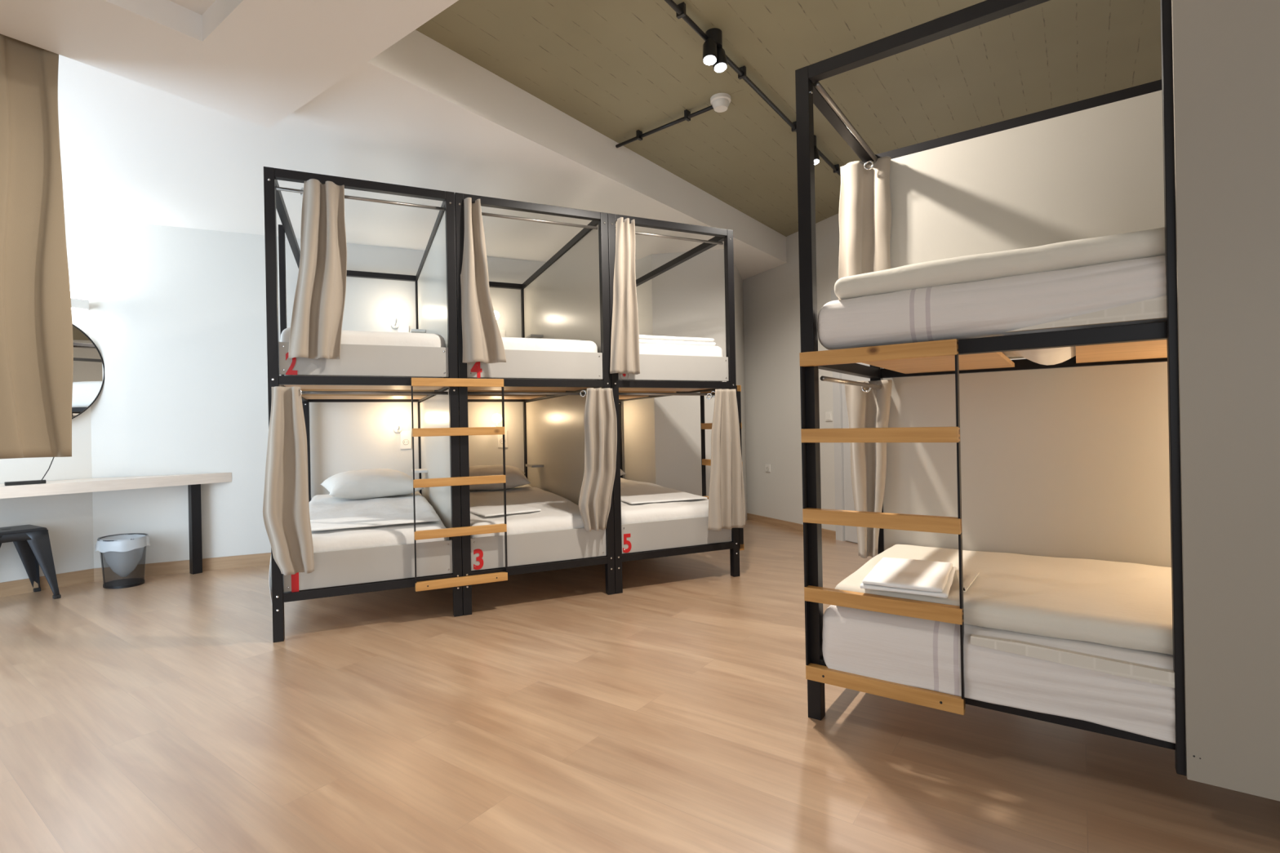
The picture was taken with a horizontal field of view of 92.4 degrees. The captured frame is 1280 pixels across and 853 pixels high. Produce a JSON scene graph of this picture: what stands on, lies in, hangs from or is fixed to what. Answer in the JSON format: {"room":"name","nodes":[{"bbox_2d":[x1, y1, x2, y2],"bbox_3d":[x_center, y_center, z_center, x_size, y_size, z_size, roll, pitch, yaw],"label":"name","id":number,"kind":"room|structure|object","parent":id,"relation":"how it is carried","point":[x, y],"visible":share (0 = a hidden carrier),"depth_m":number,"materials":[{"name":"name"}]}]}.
{"room":"dormitory","nodes":[
{"label":"dormitory","id":0,"kind":"room"},
{"bbox_2d":[0,213,93,582],"bbox_3d":[-4.605,-0.290,3.253,0.120,2.760,2.550,-1,0,36],"label":"wall","id":1,"kind":"structure","parent":0,"point":[68,518],"depth_m":4.15,"materials":[{"name":"paint"}]},
{"bbox_2d":[0,568,93,597],"bbox_3d":[-4.525,1.043,3.216,0.012,0.090,2.550,-1,0,36],"label":"baseboard","id":2,"kind":"structure","parent":1,"relation":"attached to","point":[68,579],"depth_m":4.04,"materials":[{"name":"brown wood"}]},
{"bbox_2d":[71,297,88,311],"bbox_3d":[-3.865,-0.828,4.106,0.072,0.073,0.260,-1,0,36],"label":"wall sconce","id":3,"kind":"object","parent":1,"relation":"attached to","point":[81,304],"visible":0.42,"depth_m":4.15,"materials":[{"name":"white plastic"}]},
{"bbox_2d":[86,217,546,568],"bbox_3d":[-1.377,-0.356,5.428,5.600,2.760,0.120,-1,0,-25],"label":"wall","id":4,"kind":"structure","parent":0,"point":[178,322],"depth_m":4.54,"materials":[{"name":"paint"}]},
{"bbox_2d":[71,324,104,418],"bbox_3d":[-3.975,-0.373,3.980,0.032,0.778,0.778,-1,0,36],"label":"round mirror","id":5,"kind":"object","parent":4,"relation":"attached to","point":[88,381],"visible":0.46,"depth_m":4.20,"materials":[{"name":"clear glass"}]},
{"bbox_2d":[93,552,271,582],"bbox_3d":[-1.332,0.979,5.365,5.380,0.090,0.012,-1,0,-25],"label":"baseboard","id":6,"kind":"structure","parent":4,"relation":"attached to","point":[259,559],"depth_m":4.51,"materials":[{"name":"brown wood"}]},
{"bbox_2d":[391,305,401,328],"bbox_3d":[-1.976,-0.890,4.967,0.080,0.160,0.220,-1,0,-25],"label":"reading lamp","id":7,"kind":"object","parent":4,"relation":"attached to","point":[396,310],"visible":1,"depth_m":4.89,"materials":[{"name":"white plastic"}]},
{"bbox_2d":[393,413,404,432],"bbox_3d":[-1.955,-0.029,4.969,0.080,0.160,0.220,-1,0,-25],"label":"reading lamp","id":8,"kind":"object","parent":4,"relation":"attached to","point":[398,418],"visible":1,"depth_m":4.89,"materials":[{"name":"white plastic"}]},
{"bbox_2d":[398,324,408,332],"bbox_3d":[-1.960,-0.764,5.091,0.085,0.150,0.012,-1,0,-24],"label":"wall socket","id":9,"kind":"object","parent":4,"relation":"attached to","point":[402,328],"visible":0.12,"depth_m":5.09,"materials":[{"name":"white plastic"}]},
{"bbox_2d":[400,431,411,448],"bbox_3d":[-1.942,0.111,5.091,0.085,0.150,0.012,-1,0,-24],"label":"wall socket","id":10,"kind":"object","parent":4,"relation":"attached to","point":[405,436],"visible":1,"depth_m":5.09,"materials":[{"name":"white plastic"}]},
{"bbox_2d":[490,413,502,426],"bbox_3d":[-1.248,-0.029,5.293,0.080,0.160,0.220,-1,0,-25],"label":"reading lamp","id":11,"kind":"object","parent":4,"relation":"attached to","point":[496,418],"visible":0.76,"depth_m":5.20,"materials":[{"name":"white plastic"}]},
{"bbox_2d":[493,311,499,319],"bbox_3d":[-1.266,-0.905,5.292,0.080,0.160,0.220,-1,0,-25],"label":"reading lamp","id":12,"kind":"object","parent":4,"relation":"attached to","point":[496,313],"visible":0.34,"depth_m":5.21,"materials":[{"name":"white plastic"}]},
{"bbox_2d":[497,430,507,447],"bbox_3d":[-1.215,0.111,5.425,0.085,0.150,0.012,-1,0,-24],"label":"wall socket","id":13,"kind":"object","parent":4,"relation":"attached to","point":[500,437],"visible":0.72,"depth_m":5.42,"materials":[{"name":"white plastic"}]},
{"bbox_2d":[499,329,505,337],"bbox_3d":[-1.232,-0.779,5.424,0.085,0.150,0.012,-1,0,-24],"label":"wall socket","id":14,"kind":"object","parent":4,"relation":"attached to","point":[502,331],"visible":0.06,"depth_m":5.43,"materials":[{"name":"white plastic"}]},
{"bbox_2d":[57,0,786,279],"bbox_3d":[-1.890,-1.603,4.150,3.208,0.245,7.297,-1,0,37],"label":"wall","id":15,"kind":"structure","parent":0,"point":[420,113],"depth_m":3.46,"materials":[{"name":"white paint"}]},
{"bbox_2d":[0,33,73,458],"bbox_3d":[-2.646,-0.668,1.631,0.043,1.591,1.710,-1,0,36],"label":"curtain","id":16,"kind":"object","parent":15,"relation":"hanging from","point":[37,342],"visible":0.96,"depth_m":2.24,"materials":[{"name":"beige fabric"}]},
{"bbox_2d":[0,519,1279,852],"bbox_3d":[-0.126,1.032,1.948,10.814,0.060,9.544,-1,0,0],"label":"floor","id":17,"kind":"structure","parent":0,"point":[668,713],"depth_m":1.96,"materials":[{"name":"brown wood"}]},
{"bbox_2d":[0,524,61,599],"bbox_3d":[-3.879,0.852,3.760,0.391,0.446,0.391,-1,0,31],"label":"metal stool","id":18,"kind":"object","parent":17,"relation":"on","point":[32,543],"visible":1,"depth_m":3.80,"materials":[{"name":"grey metal"}]},
{"bbox_2d":[0,472,231,574],"bbox_3d":[-4.151,0.723,3.472,0.370,0.715,3.121,-1,0,38],"label":"desk","id":19,"kind":"object","parent":17,"relation":"on","point":[193,482],"visible":1,"depth_m":4.22,"materials":[{"name":"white wood"}]},
{"bbox_2d":[4,480,46,485],"bbox_3d":[-3.794,0.347,3.790,0.044,0.021,0.180,-1,0,40],"label":"remote control","id":20,"kind":"object","parent":19,"relation":"on","point":[34,482],"visible":1,"depth_m":3.77,"materials":[{"name":"black plastic"}]},
{"bbox_2d":[39,457,54,483],"bbox_3d":[-3.801,0.202,3.954,0.025,0.300,0.353,-1,0,-30],"label":"power cable","id":21,"kind":"object","parent":19,"relation":"on","point":[53,457],"visible":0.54,"depth_m":3.92,"materials":[{"name":"black plastic"}]},
{"bbox_2d":[97,533,146,589],"bbox_3d":[-3.483,0.905,4.141,0.318,0.324,0.257,-1,0,30],"label":"waste bin","id":22,"kind":"object","parent":17,"relation":"on","point":[124,583],"visible":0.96,"depth_m":4.06,"materials":[{"name":"black metal"}]},
{"bbox_2d":[95,533,150,577],"bbox_3d":[-3.483,0.876,4.141,0.341,0.271,0.275,-1,0,30],"label":"liner","id":23,"kind":"object","parent":22,"relation":"in","point":[122,543],"visible":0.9,"depth_m":4.06,"materials":[{"name":"white plastic"}]},
{"bbox_2d":[263,166,462,642],"bbox_3d":[-1.803,-0.105,4.008,0.915,2.276,1.994,-1,0,-25],"label":"bunk bed","id":24,"kind":"object","parent":17,"relation":"on","point":[381,568],"visible":0.7,"depth_m":3.23,"materials":[{"name":"black metal"}]},
{"bbox_2d":[268,557,272,605],"bbox_3d":[-1.902,0.780,3.205,0.026,0.288,0.300,-1,0,-25],"label":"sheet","id":25,"kind":"object","parent":24,"relation":"hanging from","point":[270,564],"visible":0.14,"depth_m":3.07,"materials":[{"name":"white fabric"}]},
{"bbox_2d":[262,386,314,575],"bbox_3d":[-1.675,0.257,2.916,0.209,0.895,0.081,-1,0,-24],"label":"curtain","id":26,"kind":"object","parent":24,"relation":"hanging from","point":[286,505],"visible":1,"depth_m":2.91,"materials":[{"name":"beige fabric"}]},
{"bbox_2d":[288,178,346,359],"bbox_3d":[-1.586,-0.767,3.022,0.263,0.878,0.156,-1,0,-25],"label":"curtain","id":27,"kind":"object","parent":24,"relation":"hanging from","point":[319,300],"visible":1,"depth_m":3.00,"materials":[{"name":"beige fabric"}]},
{"bbox_2d":[280,327,445,377],"bbox_3d":[-1.789,-0.361,4.006,0.786,0.262,1.898,-1,0,-25],"label":"mattress","id":28,"kind":"object","parent":24,"relation":"on","point":[348,337],"visible":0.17,"depth_m":3.19,"materials":[{"name":"white fabric"}]},
{"bbox_2d":[308,490,448,552],"bbox_3d":[-1.769,0.660,4.006,0.785,0.321,1.898,-1,0,-25],"label":"mattress","id":29,"kind":"object","parent":24,"relation":"on","point":[321,506],"visible":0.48,"depth_m":3.35,"materials":[{"name":"white fabric"}]},
{"bbox_2d":[320,468,424,499],"bbox_3d":[-1.929,0.412,4.416,0.620,0.206,0.438,-1,0,-35],"label":"pillow","id":30,"kind":"object","parent":29,"relation":"on","point":[362,484],"visible":0.94,"depth_m":4.27,"materials":[{"name":"white fabric"}]},
{"bbox_2d":[310,511,439,531],"bbox_3d":[-1.486,0.525,3.430,0.663,0.014,0.403,-1,0,-25],"label":"linens","id":31,"kind":"object","parent":29,"relation":"on","point":[334,523],"visible":0.91,"depth_m":3.38,"materials":[{"name":"white fabric"}]},
{"bbox_2d":[409,328,426,333],"bbox_3d":[-1.658,-0.701,4.572,0.099,0.018,0.200,-1,0,-25],"label":"shelf","id":32,"kind":"object","parent":24,"relation":"attached to","point":[413,331],"depth_m":4.49,"materials":[{"name":"white plastic"}]},
{"bbox_2d":[411,468,427,473],"bbox_3d":[-1.662,0.334,4.627,0.099,0.018,0.200,-1,0,-25],"label":"shelf","id":33,"kind":"object","parent":24,"relation":"attached to","point":[420,470],"depth_m":4.55,"materials":[{"name":"white plastic"}]},
{"bbox_2d":[410,377,507,591],"bbox_3d":[-0.958,0.296,3.280,0.476,1.105,0.034,-1,0,-25],"label":"ladder","id":34,"kind":"object","parent":24,"relation":"attached to","point":[429,382],"visible":1,"depth_m":3.26,"materials":[{"name":"brown wood"}]},
{"bbox_2d":[448,192,615,615],"bbox_3d":[-0.983,-0.121,4.384,0.881,2.276,1.994,-1,0,-25],"label":"bunk bed","id":35,"kind":"object","parent":17,"relation":"on","point":[567,297],"visible":0.72,"depth_m":3.66,"materials":[{"name":"black metal"}]},
{"bbox_2d":[460,197,506,363],"bbox_3d":[-0.856,-0.786,3.309,0.215,0.888,0.128,-1,0,21],"label":"curtain","id":36,"kind":"object","parent":35,"relation":"hanging from","point":[482,341],"visible":1,"depth_m":3.31,"materials":[{"name":"beige fabric"}]},
{"bbox_2d":[448,484,584,540],"bbox_3d":[-0.965,0.642,4.375,0.786,0.324,1.900,-1,0,-25],"label":"mattress","id":37,"kind":"object","parent":35,"relation":"on","point":[557,513],"visible":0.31,"depth_m":3.73,"materials":[{"name":"white fabric"}]},
{"bbox_2d":[469,465,530,490],"bbox_3d":[-1.188,0.397,4.800,0.620,0.187,0.438,-1,0,-17],"label":"pillow","id":38,"kind":"object","parent":37,"relation":"on","point":[515,477],"visible":0.68,"depth_m":4.67,"materials":[{"name":"white fabric"}]},
{"bbox_2d":[470,504,541,516],"bbox_3d":[-0.837,0.512,3.750,0.363,0.014,0.322,-1,0,-36],"label":"linens","id":39,"kind":"object","parent":37,"relation":"on","point":[517,508],"visible":0.91,"depth_m":3.70,"materials":[{"name":"white fabric"}]},
{"bbox_2d":[466,337,597,379],"bbox_3d":[-0.986,-0.377,4.375,0.785,0.262,1.898,-1,0,-25],"label":"mattress","id":40,"kind":"object","parent":35,"relation":"on","point":[509,343],"visible":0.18,"depth_m":3.55,"materials":[{"name":"white fabric"}]},
{"bbox_2d":[524,334,542,338],"bbox_3d":[-0.854,-0.717,4.940,0.099,0.018,0.200,-1,0,-25],"label":"shelf","id":41,"kind":"object","parent":35,"relation":"attached to","point":[540,336],"depth_m":4.86,"materials":[{"name":"grey metal"}]},
{"bbox_2d":[525,463,543,467],"bbox_3d":[-0.858,0.318,4.995,0.099,0.018,0.200,-1,0,-25],"label":"shelf","id":42,"kind":"object","parent":35,"relation":"attached to","point":[532,465],"depth_m":4.93,"materials":[{"name":"grey metal"}]},
{"bbox_2d":[578,387,617,531],"bbox_3d":[-0.251,0.190,3.607,0.247,0.831,0.124,-1,0,-25],"label":"curtain","id":43,"kind":"object","parent":35,"relation":"hanging from","point":[600,421],"visible":1,"depth_m":3.58,"materials":[{"name":"beige fabric"}]},
{"bbox_2d":[531,213,739,594],"bbox_3d":[-0.179,-0.137,4.752,0.881,2.276,1.994,-1,0,-25],"label":"bunk bed","id":44,"kind":"object","parent":17,"relation":"on","point":[666,538],"visible":0.7,"depth_m":3.88,"materials":[{"name":"black metal"}]},
{"bbox_2d":[609,217,639,374],"bbox_3d":[-0.115,-0.781,3.698,0.180,0.939,0.150,-1,0,-25],"label":"curtain","id":45,"kind":"object","parent":44,"relation":"hanging from","point":[624,338],"visible":0.98,"depth_m":3.67,"materials":[{"name":"beige fabric"}]},
{"bbox_2d":[620,477,708,524],"bbox_3d":[-0.159,0.626,4.744,0.791,0.323,1.898,-1,0,-25],"label":"mattress","id":46,"kind":"object","parent":44,"relation":"on","point":[680,509],"visible":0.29,"depth_m":3.96,"materials":[{"name":"white fabric"}]},
{"bbox_2d":[621,492,707,504],"bbox_3d":[0.124,0.492,4.255,0.562,0.015,0.422,-1,0,-22],"label":"linens","id":47,"kind":"object","parent":46,"relation":"on","point":[668,496],"visible":0.89,"depth_m":4.17,"materials":[{"name":"white fabric"}]},
{"bbox_2d":[618,342,723,382],"bbox_3d":[-0.179,-0.394,4.744,0.792,0.263,1.898,-1,0,-25],"label":"mattress","id":48,"kind":"object","parent":44,"relation":"on","point":[644,348],"visible":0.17,"depth_m":3.91,"materials":[{"name":"white fabric"}]},
{"bbox_2d":[639,334,715,346],"bbox_3d":[0.142,-0.552,4.074,0.662,0.055,0.322,-1,0,-25],"label":"linens","id":49,"kind":"object","parent":48,"relation":"on","point":[642,338],"visible":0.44,"depth_m":3.94,"materials":[{"name":"white fabric"}]},
{"bbox_2d":[700,385,744,550],"bbox_3d":[0.562,0.274,4.257,0.036,1.088,0.475,-1,0,-25],"label":"ladder","id":50,"kind":"object","parent":44,"relation":"attached to","point":[704,426],"visible":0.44,"depth_m":4.43,"materials":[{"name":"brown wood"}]},
{"bbox_2d":[706,389,745,530],"bbox_3d":[0.553,0.210,3.947,0.260,0.902,0.158,-1,0,0],"label":"curtain","id":51,"kind":"object","parent":44,"relation":"hanging from","point":[726,499],"visible":1,"depth_m":3.94,"materials":[{"name":"beige fabric"}]},
{"bbox_2d":[795,0,1279,801],"bbox_3d":[1.624,-0.142,1.836,2.040,2.218,0.942,-1,0,35],"label":"bunk bed","id":52,"kind":"object","parent":17,"relation":"on","point":[1157,444],"visible":0.66,"depth_m":2.06,"materials":[{"name":"black metal"}]},
{"bbox_2d":[838,156,891,299],"bbox_3d":[0.989,-0.845,2.715,0.230,0.653,0.068,-1,0,31],"label":"curtain","id":53,"kind":"object","parent":52,"relation":"hanging from","point":[864,201],"visible":0.77,"depth_m":2.71,"materials":[{"name":"beige fabric"}]},
{"bbox_2d":[844,379,892,558],"bbox_3d":[1.013,0.189,2.708,0.198,0.782,0.070,-1,0,22],"label":"curtain","id":54,"kind":"object","parent":52,"relation":"hanging from","point":[867,407],"visible":0.77,"depth_m":2.71,"materials":[{"name":"beige fabric"}]},
{"bbox_2d":[799,338,965,715],"bbox_3d":[0.745,0.295,1.927,0.472,1.092,0.034,-1,0,35],"label":"ladder","id":55,"kind":"object","parent":52,"relation":"attached to","point":[951,614],"visible":1,"depth_m":1.90,"materials":[{"name":"brown wood"}]},
{"bbox_2d":[817,226,1166,364],"bbox_3d":[1.599,-0.370,1.834,1.918,0.307,0.847,-1,0,36],"label":"mattress","id":56,"kind":"object","parent":52,"relation":"on","point":[1119,279],"visible":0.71,"depth_m":1.75,"materials":[{"name":"beige fabric"}]},
{"bbox_2d":[822,544,1175,743],"bbox_3d":[1.614,0.639,1.828,1.917,0.295,0.862,-1,0,35],"label":"mattress","id":57,"kind":"object","parent":52,"relation":"on","point":[1088,640],"visible":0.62,"depth_m":1.77,"materials":[{"name":"beige fabric"}]},
{"bbox_2d":[860,557,956,598],"bbox_3d":[0.903,0.495,2.048,0.252,0.032,0.402,-1,0,31],"label":"linens","id":58,"kind":"object","parent":57,"relation":"on","point":[912,576],"visible":1,"depth_m":1.97,"materials":[{"name":"white fabric"}]},
{"bbox_2d":[955,569,979,591],"bbox_3d":[1.047,0.496,1.972,0.072,0.004,0.280,-1,0,30],"label":"strap","id":59,"kind":"object","parent":57,"relation":"on","point":[975,575],"visible":0.63,"depth_m":1.98,"materials":[{"name":"beige fabric"}]},
{"bbox_2d":[621,248,746,521],"bbox_3d":[0.659,-0.274,5.795,1.515,2.515,1.006,-1,0,-25],"label":"wall column","id":60,"kind":"structure","parent":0,"point":[661,436],"depth_m":5.39,"materials":[{"name":"paint"}]},
{"bbox_2d":[415,0,1161,236],"bbox_3d":[-0.183,-1.808,1.946,10.814,0.100,9.544,-1,0,0],"label":"ceiling","id":61,"kind":"structure","parent":0,"point":[619,68],"depth_m":3.05,"materials":[{"name":"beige concrete"}]},
{"bbox_2d":[0,0,457,128],"bbox_3d":[-1.268,-1.565,-0.149,4.300,0.340,4.300,-1,0,36],"label":"ceiling beams","id":62,"kind":"structure","parent":61,"relation":"attached to","point":[259,62],"depth_m":2.21,"materials":[{"name":"white paint"}]},
{"bbox_2d":[615,105,713,147],"bbox_3d":[0.138,-1.741,3.545,0.733,0.049,0.038,-1,0,40],"label":"conduit","id":63,"kind":"object","parent":61,"relation":"attached to","point":[687,115],"visible":0.98,"depth_m":3.53,"materials":[{"name":"black metal"}]},
{"bbox_2d":[710,93,730,112],"bbox_3d":[0.435,-1.741,3.311,0.110,0.060,0.110,-1,0,0],"label":"smoke detector","id":64,"kind":"object","parent":61,"relation":"attached to","point":[720,102],"visible":1,"depth_m":3.28,"materials":[{"name":"white plastic"}]},
{"bbox_2d":[664,0,840,176],"bbox_3d":[0.309,-1.744,2.759,0.038,0.049,5.850,-1,0,36],"label":"conduit","id":65,"kind":"object","parent":61,"relation":"attached to","point":[680,9],"visible":0.69,"depth_m":3.02,"materials":[{"name":"black metal"}]},
{"bbox_2d":[702,27,727,72],"bbox_3d":[0.329,-1.692,2.754,0.081,0.152,0.146,-1,0,42],"label":"spotlight","id":66,"kind":"object","parent":65,"relation":"attached to","point":[713,53],"visible":1,"depth_m":2.73,"materials":[{"name":"black metal"}]},
{"bbox_2d":[813,134,819,164],"bbox_3d":[1.048,-1.707,3.782,0.081,0.152,0.146,-1,0,42],"label":"spotlight","id":67,"kind":"object","parent":65,"relation":"attached to","point":[816,157],"visible":0.17,"depth_m":3.78,"materials":[{"name":"black metal"}]},
{"bbox_2d":[742,213,857,543],"bbox_3d":[1.688,-0.417,5.337,0.120,2.760,2.600,-1,0,-25],"label":"wall","id":68,"kind":"structure","parent":0,"point":[771,297],"depth_m":5.89,"materials":[{"name":"paint"}]},
{"bbox_2d":[764,464,770,471],"bbox_3d":[1.272,0.414,6.106,0.012,0.075,0.075,-1,0,-25],"label":"wall socket","id":69,"kind":"object","parent":68,"relation":"attached to","point":[767,467],"visible":1,"depth_m":6.10,"materials":[{"name":"white plastic"}]},
{"bbox_2d":[746,512,835,538],"bbox_3d":[1.395,0.936,5.867,0.012,0.065,1.370,-1,0,-25],"label":"baseboard","id":70,"kind":"structure","parent":68,"relation":"attached to","point":[826,533],"depth_m":5.88,"materials":[{"name":"brown wood"}]},
{"bbox_2d":[825,411,832,421],"bbox_3d":[1.633,-0.088,5.308,0.013,0.080,0.080,-1,0,-25],"label":"light switch","id":71,"kind":"object","parent":68,"relation":"attached to","point":[828,415],"visible":1,"depth_m":5.30,"materials":[{"name":"white plastic"}]},
{"bbox_2d":[831,289,883,542],"bbox_3d":[1.852,-0.100,4.771,0.071,2.120,1.000,-1,0,-25],"label":"door","id":72,"kind":"structure","parent":68,"relation":"in","point":[844,500],"depth_m":5.16,"materials":[{"name":"grey paint"}]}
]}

